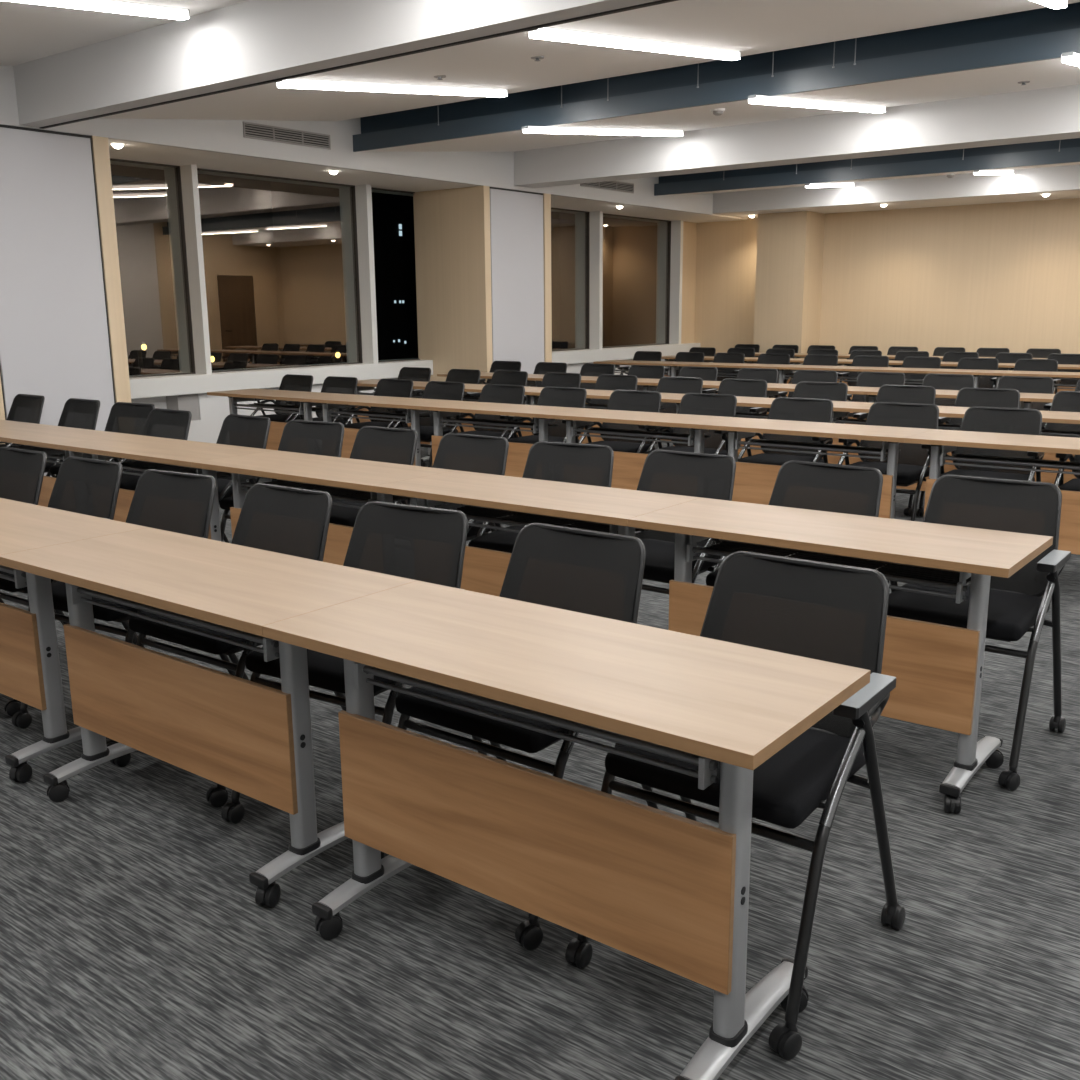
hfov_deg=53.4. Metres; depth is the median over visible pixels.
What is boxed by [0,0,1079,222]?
ceiling
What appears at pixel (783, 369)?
table
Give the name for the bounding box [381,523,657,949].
chair
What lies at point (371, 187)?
window
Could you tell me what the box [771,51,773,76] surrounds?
rod
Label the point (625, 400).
chair
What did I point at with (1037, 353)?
chair
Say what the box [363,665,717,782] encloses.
basket
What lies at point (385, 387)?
chair
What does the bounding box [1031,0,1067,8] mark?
ceiling lamp
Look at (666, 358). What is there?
table
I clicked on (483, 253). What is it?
column
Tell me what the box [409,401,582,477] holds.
table
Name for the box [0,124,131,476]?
column
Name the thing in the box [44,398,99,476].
chair
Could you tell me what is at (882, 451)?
basket
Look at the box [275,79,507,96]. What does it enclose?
ceiling lamp
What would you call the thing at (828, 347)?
chair
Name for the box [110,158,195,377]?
window
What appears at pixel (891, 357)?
table
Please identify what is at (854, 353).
chair
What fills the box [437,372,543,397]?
table
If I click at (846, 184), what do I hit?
ceiling lamp
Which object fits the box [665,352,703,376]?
chair
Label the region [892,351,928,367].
chair
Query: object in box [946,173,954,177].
smoke detector
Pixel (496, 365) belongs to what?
chair
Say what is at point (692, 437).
basket
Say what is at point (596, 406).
basket
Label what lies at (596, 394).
table
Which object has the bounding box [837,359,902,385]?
table
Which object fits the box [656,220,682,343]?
trim
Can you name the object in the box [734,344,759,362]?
chair
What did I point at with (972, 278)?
wall
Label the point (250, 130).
grille
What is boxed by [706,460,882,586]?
chair
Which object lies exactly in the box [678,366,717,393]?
chair
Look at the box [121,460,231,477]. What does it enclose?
basket
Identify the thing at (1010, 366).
table
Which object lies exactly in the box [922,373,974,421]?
chair
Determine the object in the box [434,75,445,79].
sprinkler
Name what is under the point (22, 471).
chair
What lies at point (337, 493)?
basket
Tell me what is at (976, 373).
table
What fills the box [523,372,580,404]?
chair
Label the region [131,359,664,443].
wall
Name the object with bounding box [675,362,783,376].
table
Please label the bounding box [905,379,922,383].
basket
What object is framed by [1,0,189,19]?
ceiling lamp
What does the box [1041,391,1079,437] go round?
chair
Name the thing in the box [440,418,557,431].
basket
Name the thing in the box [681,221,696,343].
trim
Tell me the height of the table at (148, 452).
0.750 m
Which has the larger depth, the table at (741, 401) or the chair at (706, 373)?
the chair at (706, 373)
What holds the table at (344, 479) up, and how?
on the floor
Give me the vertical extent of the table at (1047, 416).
0.750 m
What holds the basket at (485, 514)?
on the table at (508, 500)
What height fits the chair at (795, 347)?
0.856 m
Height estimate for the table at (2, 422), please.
0.750 m
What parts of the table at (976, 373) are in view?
leg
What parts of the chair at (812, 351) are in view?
backrest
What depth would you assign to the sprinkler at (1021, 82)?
8.09 m
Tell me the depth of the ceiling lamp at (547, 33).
6.28 m
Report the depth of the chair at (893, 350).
15.07 m
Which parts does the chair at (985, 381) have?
backrest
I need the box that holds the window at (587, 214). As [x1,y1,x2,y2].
[551,207,589,350]
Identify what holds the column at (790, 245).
on the floor
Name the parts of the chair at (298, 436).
leg, seat, backrest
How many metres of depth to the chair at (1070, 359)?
12.49 m
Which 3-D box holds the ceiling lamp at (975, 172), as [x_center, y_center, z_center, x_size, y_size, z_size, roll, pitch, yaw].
[5.406,-4.376,12.770,0.070,0.181,1.459,9,15,36]
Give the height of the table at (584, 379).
0.750 m
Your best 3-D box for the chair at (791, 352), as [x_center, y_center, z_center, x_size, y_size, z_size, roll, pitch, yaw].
[3.124,-2.144,14.519,0.565,0.856,0.626,9,15,36]
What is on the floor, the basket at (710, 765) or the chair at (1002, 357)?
the chair at (1002, 357)
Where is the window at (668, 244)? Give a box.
[602,213,670,347]
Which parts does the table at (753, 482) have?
leg, modesty panel, leg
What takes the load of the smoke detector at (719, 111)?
attached to the ceiling
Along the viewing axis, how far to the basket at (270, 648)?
2.84 m
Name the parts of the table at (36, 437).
modesty panel, leg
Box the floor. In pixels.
[0,442,1079,1079]
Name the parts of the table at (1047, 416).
modesty panel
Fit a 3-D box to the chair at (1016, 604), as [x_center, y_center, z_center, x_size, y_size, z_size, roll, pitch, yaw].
[1.393,0.257,3.530,0.565,0.856,0.626,9,15,36]
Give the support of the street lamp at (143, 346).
on the ground
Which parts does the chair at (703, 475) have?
seat, backrest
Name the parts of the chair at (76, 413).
seat, backrest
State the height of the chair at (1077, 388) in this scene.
0.856 m
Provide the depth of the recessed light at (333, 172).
10.44 m
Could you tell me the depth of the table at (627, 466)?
6.88 m
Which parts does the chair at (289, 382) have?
seat, backrest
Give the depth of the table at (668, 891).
2.13 m
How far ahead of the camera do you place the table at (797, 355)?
15.09 m
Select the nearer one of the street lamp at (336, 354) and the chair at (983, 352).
the chair at (983, 352)
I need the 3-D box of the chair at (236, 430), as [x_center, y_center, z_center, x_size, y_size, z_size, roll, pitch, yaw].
[-1.814,-0.235,5.929,0.565,0.856,0.626,9,16,38]
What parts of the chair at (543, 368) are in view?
backrest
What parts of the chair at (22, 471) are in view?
backrest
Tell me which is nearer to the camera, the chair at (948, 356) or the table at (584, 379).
the table at (584, 379)
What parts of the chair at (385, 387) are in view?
seat, backrest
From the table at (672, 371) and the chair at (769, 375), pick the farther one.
the table at (672, 371)
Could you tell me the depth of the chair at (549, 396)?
7.94 m
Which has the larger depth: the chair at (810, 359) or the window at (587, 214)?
the window at (587, 214)
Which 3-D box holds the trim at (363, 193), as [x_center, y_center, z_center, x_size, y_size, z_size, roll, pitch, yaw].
[-2.023,-2.949,11.991,0.430,1.920,0.075,9,15,36]
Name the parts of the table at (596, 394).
modesty panel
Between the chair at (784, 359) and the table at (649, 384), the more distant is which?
the chair at (784, 359)
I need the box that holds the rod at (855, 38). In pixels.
[853,38,856,64]
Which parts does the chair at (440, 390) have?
armrest, leg, seat, leg, backrest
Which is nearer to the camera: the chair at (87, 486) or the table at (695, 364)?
the chair at (87, 486)
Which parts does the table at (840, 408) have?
modesty panel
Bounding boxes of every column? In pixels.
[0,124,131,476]
[413,186,551,381]
[754,211,824,363]
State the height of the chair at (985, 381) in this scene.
0.856 m
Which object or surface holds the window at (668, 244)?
in the wall at (213, 410)
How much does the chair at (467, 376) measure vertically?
0.856 m
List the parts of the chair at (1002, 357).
backrest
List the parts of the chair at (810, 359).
backrest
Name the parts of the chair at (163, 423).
seat, backrest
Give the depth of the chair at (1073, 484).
5.72 m
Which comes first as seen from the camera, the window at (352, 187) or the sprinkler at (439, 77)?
the sprinkler at (439, 77)
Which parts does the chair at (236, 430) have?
leg, seat, backrest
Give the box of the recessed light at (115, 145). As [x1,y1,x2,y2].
[111,143,123,148]
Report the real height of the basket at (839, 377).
0.044 m
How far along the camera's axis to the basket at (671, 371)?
13.41 m
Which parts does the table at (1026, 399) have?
leg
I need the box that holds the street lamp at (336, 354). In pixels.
[331,350,339,362]
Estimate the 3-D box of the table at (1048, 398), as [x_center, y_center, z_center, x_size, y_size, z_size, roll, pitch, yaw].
[4.304,-0.644,7.812,1.199,0.750,0.500,9,15,36]
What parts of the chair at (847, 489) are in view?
seat, backrest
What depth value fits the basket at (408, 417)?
8.30 m
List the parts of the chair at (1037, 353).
backrest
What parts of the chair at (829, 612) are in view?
leg, leg, seat, backrest, leg, armrest, leg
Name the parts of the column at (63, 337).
corner post, corner post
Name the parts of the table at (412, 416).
leg, modesty panel, leg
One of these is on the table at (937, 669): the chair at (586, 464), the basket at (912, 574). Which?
the basket at (912, 574)
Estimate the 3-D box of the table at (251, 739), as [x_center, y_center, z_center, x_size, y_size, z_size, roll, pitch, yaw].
[-0.942,0.442,3.023,1.199,0.750,0.500,9,15,36]
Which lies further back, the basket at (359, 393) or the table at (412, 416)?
the basket at (359, 393)
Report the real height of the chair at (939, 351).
0.856 m
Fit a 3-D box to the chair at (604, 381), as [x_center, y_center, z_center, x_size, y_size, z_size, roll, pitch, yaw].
[0.518,-0.976,9.243,0.565,0.856,0.626,9,15,36]
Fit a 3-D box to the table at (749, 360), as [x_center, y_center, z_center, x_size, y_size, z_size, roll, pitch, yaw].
[3.160,-1.996,14.089,1.199,0.750,0.500,9,15,36]
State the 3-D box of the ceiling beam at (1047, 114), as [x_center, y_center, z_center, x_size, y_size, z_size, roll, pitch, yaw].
[3.495,-4.056,9.540,9.250,1.100,0.380,9,15,36]
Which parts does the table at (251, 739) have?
leg, modesty panel, leg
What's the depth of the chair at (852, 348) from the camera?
15.38 m
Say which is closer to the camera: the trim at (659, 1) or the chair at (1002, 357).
the trim at (659, 1)
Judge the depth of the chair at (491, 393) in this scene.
8.30 m
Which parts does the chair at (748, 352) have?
backrest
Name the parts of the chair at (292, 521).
leg, seat, leg, leg, backrest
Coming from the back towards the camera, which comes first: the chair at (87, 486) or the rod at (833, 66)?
the rod at (833, 66)
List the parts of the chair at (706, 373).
backrest, armrest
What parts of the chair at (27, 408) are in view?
seat, backrest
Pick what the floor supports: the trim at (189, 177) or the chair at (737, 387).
the chair at (737, 387)
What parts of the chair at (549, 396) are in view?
armrest, leg, seat, backrest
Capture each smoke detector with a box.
[711,108,724,115]
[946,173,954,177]
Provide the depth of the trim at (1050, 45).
7.79 m
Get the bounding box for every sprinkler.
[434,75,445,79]
[531,56,543,60]
[1018,81,1029,84]
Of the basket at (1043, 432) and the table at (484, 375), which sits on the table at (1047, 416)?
the basket at (1043, 432)
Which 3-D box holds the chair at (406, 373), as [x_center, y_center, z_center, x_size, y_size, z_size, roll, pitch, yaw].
[-1.407,-1.274,10.694,0.565,0.856,0.626,8,15,35]
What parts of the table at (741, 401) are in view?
modesty panel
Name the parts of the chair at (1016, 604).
leg, seat, backrest, leg, armrest, leg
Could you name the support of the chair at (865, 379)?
on the floor
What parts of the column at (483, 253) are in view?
corner post, white panel, corner post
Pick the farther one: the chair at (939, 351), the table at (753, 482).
the chair at (939, 351)
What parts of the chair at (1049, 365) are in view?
backrest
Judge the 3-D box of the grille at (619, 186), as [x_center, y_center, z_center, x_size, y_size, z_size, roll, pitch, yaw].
[0.869,-4.536,13.704,0.014,0.125,1.210,9,15,36]
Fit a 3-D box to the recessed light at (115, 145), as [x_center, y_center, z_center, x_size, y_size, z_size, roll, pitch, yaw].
[-3.413,-3.181,8.673,0.104,0.033,0.104,9,15,36]
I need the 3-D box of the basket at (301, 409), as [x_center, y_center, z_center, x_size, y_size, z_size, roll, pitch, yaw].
[-2.220,-1.120,9.078,0.910,0.044,0.238,9,15,36]
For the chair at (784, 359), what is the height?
0.856 m
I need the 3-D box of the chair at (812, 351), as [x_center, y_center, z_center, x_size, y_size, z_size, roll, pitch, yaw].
[3.608,-2.068,14.153,0.565,0.856,0.626,9,15,37]
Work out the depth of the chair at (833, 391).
8.27 m
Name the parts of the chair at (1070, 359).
backrest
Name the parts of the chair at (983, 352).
backrest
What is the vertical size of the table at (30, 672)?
0.750 m
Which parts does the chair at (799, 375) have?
armrest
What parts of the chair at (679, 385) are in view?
backrest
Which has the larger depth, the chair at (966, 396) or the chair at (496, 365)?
the chair at (496, 365)
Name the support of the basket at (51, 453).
on the table at (36, 437)
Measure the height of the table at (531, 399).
0.750 m
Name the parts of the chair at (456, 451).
backrest, seat, leg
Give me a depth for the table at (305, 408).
8.97 m
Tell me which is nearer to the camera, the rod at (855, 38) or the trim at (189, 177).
the rod at (855, 38)
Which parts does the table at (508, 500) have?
leg, modesty panel, leg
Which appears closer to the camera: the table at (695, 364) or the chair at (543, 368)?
the chair at (543, 368)
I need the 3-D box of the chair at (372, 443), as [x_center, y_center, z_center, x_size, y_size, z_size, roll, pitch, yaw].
[-0.922,-0.096,5.249,0.566,0.856,0.626,9,15,36]
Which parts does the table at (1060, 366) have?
modesty panel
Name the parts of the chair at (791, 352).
backrest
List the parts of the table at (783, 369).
leg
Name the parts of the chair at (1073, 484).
leg, armrest, seat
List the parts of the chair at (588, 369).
backrest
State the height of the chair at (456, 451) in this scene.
0.856 m
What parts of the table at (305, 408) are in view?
leg, modesty panel, leg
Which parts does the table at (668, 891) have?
leg, modesty panel, leg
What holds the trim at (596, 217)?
attached to the wall at (213, 410)
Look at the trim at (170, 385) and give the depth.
11.33 m
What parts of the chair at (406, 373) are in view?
backrest, armrest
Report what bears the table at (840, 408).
on the floor
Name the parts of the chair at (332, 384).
seat, backrest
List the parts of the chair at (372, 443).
seat, backrest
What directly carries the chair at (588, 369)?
on the floor
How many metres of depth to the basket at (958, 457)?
5.55 m
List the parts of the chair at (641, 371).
backrest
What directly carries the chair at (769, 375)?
on the floor
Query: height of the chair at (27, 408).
0.856 m
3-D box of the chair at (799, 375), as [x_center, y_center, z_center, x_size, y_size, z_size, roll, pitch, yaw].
[2.359,-1.083,9.666,0.565,0.856,0.626,9,15,36]
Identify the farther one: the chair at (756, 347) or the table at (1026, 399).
the chair at (756, 347)
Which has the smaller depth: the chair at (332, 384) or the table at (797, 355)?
the chair at (332, 384)
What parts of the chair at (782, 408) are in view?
leg, seat, backrest, armrest, leg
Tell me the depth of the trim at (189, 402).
10.27 m
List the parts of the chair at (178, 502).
leg, seat, leg, leg, backrest, leg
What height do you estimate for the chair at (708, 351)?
0.856 m
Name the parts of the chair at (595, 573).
leg, seat, leg, leg, backrest, leg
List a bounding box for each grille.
[243,121,330,149]
[580,181,633,193]
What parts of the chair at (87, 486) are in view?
seat, leg, backrest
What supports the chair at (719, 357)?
on the floor
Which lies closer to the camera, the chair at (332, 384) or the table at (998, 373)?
the chair at (332, 384)
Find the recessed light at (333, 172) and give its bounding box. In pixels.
[328,170,338,174]
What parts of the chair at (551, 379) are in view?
backrest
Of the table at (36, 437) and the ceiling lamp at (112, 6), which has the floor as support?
the table at (36, 437)
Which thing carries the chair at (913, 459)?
on the floor
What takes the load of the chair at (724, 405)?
on the floor
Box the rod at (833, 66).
[832,41,834,67]
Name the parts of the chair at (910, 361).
backrest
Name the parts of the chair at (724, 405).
armrest, leg, seat, backrest, armrest, leg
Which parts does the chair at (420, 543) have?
leg, seat, leg, leg, backrest, leg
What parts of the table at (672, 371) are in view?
leg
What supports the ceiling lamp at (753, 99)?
attached to the ceiling
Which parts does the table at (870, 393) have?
leg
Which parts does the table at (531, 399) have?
modesty panel, leg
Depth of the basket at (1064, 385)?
10.61 m
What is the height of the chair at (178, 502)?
0.856 m
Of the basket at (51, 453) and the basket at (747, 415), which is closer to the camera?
the basket at (51, 453)
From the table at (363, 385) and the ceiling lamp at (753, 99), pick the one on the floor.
the table at (363, 385)
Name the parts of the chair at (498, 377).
armrest, backrest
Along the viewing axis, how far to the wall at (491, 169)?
10.18 m
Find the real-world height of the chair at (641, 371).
0.856 m
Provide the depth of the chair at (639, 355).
14.22 m
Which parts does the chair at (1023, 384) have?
backrest, armrest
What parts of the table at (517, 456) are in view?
leg, modesty panel, leg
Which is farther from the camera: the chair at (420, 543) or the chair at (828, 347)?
the chair at (828, 347)
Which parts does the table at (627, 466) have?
leg, modesty panel, leg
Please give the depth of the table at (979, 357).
13.91 m
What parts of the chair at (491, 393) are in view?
leg, seat, backrest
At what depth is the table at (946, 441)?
5.50 m
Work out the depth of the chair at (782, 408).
6.84 m
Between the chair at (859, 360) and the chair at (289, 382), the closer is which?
the chair at (289, 382)
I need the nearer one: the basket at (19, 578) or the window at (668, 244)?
the basket at (19, 578)
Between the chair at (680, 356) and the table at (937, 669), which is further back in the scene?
the chair at (680, 356)
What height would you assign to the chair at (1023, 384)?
0.856 m
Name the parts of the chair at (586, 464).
seat, backrest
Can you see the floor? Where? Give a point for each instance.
(136, 943)
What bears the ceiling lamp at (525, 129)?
attached to the ceiling
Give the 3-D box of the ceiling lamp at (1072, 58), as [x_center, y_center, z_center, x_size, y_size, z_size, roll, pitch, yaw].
[3.892,-3.212,7.322,0.070,0.305,2.533,9,15,36]
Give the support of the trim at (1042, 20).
attached to the ceiling
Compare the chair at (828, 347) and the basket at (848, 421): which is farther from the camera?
the chair at (828, 347)
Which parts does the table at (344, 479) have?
leg, modesty panel, leg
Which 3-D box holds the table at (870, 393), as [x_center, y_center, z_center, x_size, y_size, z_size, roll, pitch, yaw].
[2.395,-0.936,9.237,1.199,0.750,0.500,9,15,36]
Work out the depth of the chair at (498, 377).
10.08 m
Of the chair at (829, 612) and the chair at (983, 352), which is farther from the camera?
the chair at (983, 352)
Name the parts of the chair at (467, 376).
backrest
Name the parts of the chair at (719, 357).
backrest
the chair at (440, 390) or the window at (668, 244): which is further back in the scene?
the window at (668, 244)
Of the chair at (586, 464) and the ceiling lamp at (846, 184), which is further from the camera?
the ceiling lamp at (846, 184)
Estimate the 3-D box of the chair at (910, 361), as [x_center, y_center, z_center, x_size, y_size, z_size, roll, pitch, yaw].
[4.141,-1.598,11.966,0.565,0.856,0.626,9,16,38]
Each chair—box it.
[0,394,44,446]
[0,447,63,626]
[0,456,144,715]
[11,469,234,746]
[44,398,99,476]
[50,402,154,477]
[107,408,191,490]
[110,483,342,806]
[216,414,270,542]
[220,420,343,541]
[221,501,486,861]
[250,374,312,421]
[285,376,357,424]
[329,426,417,526]
[344,379,413,428]
[374,367,430,394]
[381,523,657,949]
[393,381,464,466]
[393,433,508,540]
[421,369,480,401]
[449,384,524,437]
[466,370,527,401]
[468,441,613,552]
[479,361,520,383]
[507,386,586,443]
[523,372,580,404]
[530,362,566,386]
[565,551,905,1059]
[578,390,661,452]
[580,363,614,401]
[586,374,637,408]
[617,351,661,374]
[628,365,669,446]
[635,449,735,593]
[643,393,736,454]
[656,376,702,439]
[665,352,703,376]
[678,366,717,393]
[689,347,715,362]
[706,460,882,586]
[713,353,744,380]
[715,368,777,411]
[717,379,767,418]
[727,348,755,363]
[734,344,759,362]
[737,397,832,465]
[756,349,794,374]
[757,354,789,383]
[772,345,798,363]
[774,370,837,396]
[788,354,838,383]
[793,381,849,423]
[797,345,834,363]
[798,349,837,364]
[838,355,888,385]
[838,402,938,520]
[839,350,881,375]
[841,346,877,364]
[847,372,905,416]
[853,385,935,515]
[887,346,917,360]
[887,474,1070,790]
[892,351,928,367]
[902,356,940,385]
[916,387,1019,516]
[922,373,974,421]
[923,406,1044,517]
[933,347,964,355]
[940,352,978,368]
[957,358,998,387]
[976,348,1009,356]
[995,353,1032,369]
[997,376,1053,426]
[1013,359,1060,393]
[1026,348,1060,357]
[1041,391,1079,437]
[1047,353,1079,386]
[1054,437,1079,490]
[1075,380,1079,390]
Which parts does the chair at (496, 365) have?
backrest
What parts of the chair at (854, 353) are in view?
backrest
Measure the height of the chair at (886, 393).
0.856 m
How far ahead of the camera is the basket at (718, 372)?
12.80 m
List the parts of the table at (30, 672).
modesty panel, leg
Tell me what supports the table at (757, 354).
on the floor
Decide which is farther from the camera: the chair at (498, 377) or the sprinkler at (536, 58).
the chair at (498, 377)
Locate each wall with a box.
[0,65,712,214]
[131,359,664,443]
[694,198,1079,364]
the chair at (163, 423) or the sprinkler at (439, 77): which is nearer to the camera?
the chair at (163, 423)
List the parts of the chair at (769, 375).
backrest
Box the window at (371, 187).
[371,187,419,361]
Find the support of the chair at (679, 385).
on the floor
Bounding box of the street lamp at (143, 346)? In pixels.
[137,342,146,374]
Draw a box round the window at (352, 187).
[197,168,362,372]
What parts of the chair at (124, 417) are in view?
seat, backrest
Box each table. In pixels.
[0,420,25,425]
[0,423,135,506]
[0,498,148,782]
[0,527,417,906]
[55,435,275,540]
[191,450,455,565]
[207,389,341,449]
[263,581,870,1079]
[300,394,454,504]
[352,379,431,466]
[373,470,700,595]
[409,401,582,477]
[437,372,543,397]
[456,384,543,436]
[527,376,647,403]
[532,389,684,448]
[541,408,739,489]
[593,360,690,376]
[628,498,1052,813]
[637,379,720,448]
[661,355,745,376]
[661,395,775,457]
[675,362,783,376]
[702,418,933,518]
[715,352,765,356]
[744,357,803,383]
[766,365,881,412]
[766,383,879,423]
[794,353,849,372]
[827,401,969,490]
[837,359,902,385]
[868,367,994,387]
[882,355,942,366]
[904,429,1079,554]
[935,389,1052,429]
[940,362,1014,370]
[979,357,1046,358]
[983,370,1079,388]
[1034,410,1079,487]
[1039,394,1054,402]
[1054,364,1079,393]
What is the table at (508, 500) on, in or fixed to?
on the floor
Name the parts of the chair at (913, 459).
leg, armrest, seat, backrest, leg, armrest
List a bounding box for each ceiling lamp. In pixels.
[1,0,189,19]
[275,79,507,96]
[522,126,682,135]
[528,27,739,60]
[748,95,885,112]
[805,182,853,187]
[973,170,1013,174]
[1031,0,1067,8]
[1061,52,1079,66]
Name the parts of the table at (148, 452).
modesty panel, leg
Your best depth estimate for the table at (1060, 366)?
11.91 m
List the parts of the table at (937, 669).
leg, modesty panel, leg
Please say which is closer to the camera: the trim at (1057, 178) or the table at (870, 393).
the table at (870, 393)
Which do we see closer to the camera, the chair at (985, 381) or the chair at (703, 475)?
the chair at (703, 475)
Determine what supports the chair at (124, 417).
on the floor
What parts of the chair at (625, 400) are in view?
leg, seat, backrest, armrest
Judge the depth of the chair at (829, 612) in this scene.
2.37 m
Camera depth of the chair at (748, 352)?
14.98 m
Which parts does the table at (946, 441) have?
leg, modesty panel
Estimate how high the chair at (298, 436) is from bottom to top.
0.856 m
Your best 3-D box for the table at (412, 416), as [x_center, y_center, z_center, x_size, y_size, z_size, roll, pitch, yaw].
[-1.270,-0.725,8.411,1.199,0.750,0.500,9,15,36]
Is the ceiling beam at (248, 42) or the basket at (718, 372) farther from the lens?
the basket at (718, 372)
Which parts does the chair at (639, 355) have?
backrest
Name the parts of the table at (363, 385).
modesty panel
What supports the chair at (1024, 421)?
on the floor
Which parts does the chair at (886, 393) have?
armrest, backrest, leg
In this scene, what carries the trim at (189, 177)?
attached to the wall at (213, 410)
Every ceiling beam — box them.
[13,0,658,126]
[514,84,1079,187]
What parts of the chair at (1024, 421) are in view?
leg, seat, backrest, armrest, leg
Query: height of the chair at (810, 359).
0.856 m
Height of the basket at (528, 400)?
0.044 m
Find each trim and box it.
[39,0,677,128]
[129,343,699,398]
[164,164,211,373]
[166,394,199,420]
[339,184,377,363]
[353,28,1079,151]
[360,2,1079,133]
[575,211,602,348]
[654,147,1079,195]
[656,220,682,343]
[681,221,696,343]
[713,165,1079,213]
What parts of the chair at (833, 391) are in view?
backrest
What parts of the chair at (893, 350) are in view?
backrest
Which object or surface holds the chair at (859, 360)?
on the floor
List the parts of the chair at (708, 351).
backrest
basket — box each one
[0,565,26,584]
[11,445,91,463]
[77,587,279,656]
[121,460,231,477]
[234,403,322,413]
[241,479,413,508]
[328,410,430,421]
[358,392,421,397]
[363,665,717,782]
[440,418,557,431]
[449,504,649,533]
[463,397,537,403]
[574,427,710,444]
[585,404,664,409]
[615,369,679,374]
[692,539,970,599]
[717,372,737,376]
[735,412,767,418]
[738,439,900,459]
[784,375,856,380]
[834,418,960,429]
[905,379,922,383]
[940,453,1079,474]
[1041,430,1079,436]
[1054,383,1076,388]
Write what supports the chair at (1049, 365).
on the floor
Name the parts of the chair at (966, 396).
leg, armrest, backrest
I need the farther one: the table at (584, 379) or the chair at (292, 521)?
the table at (584, 379)

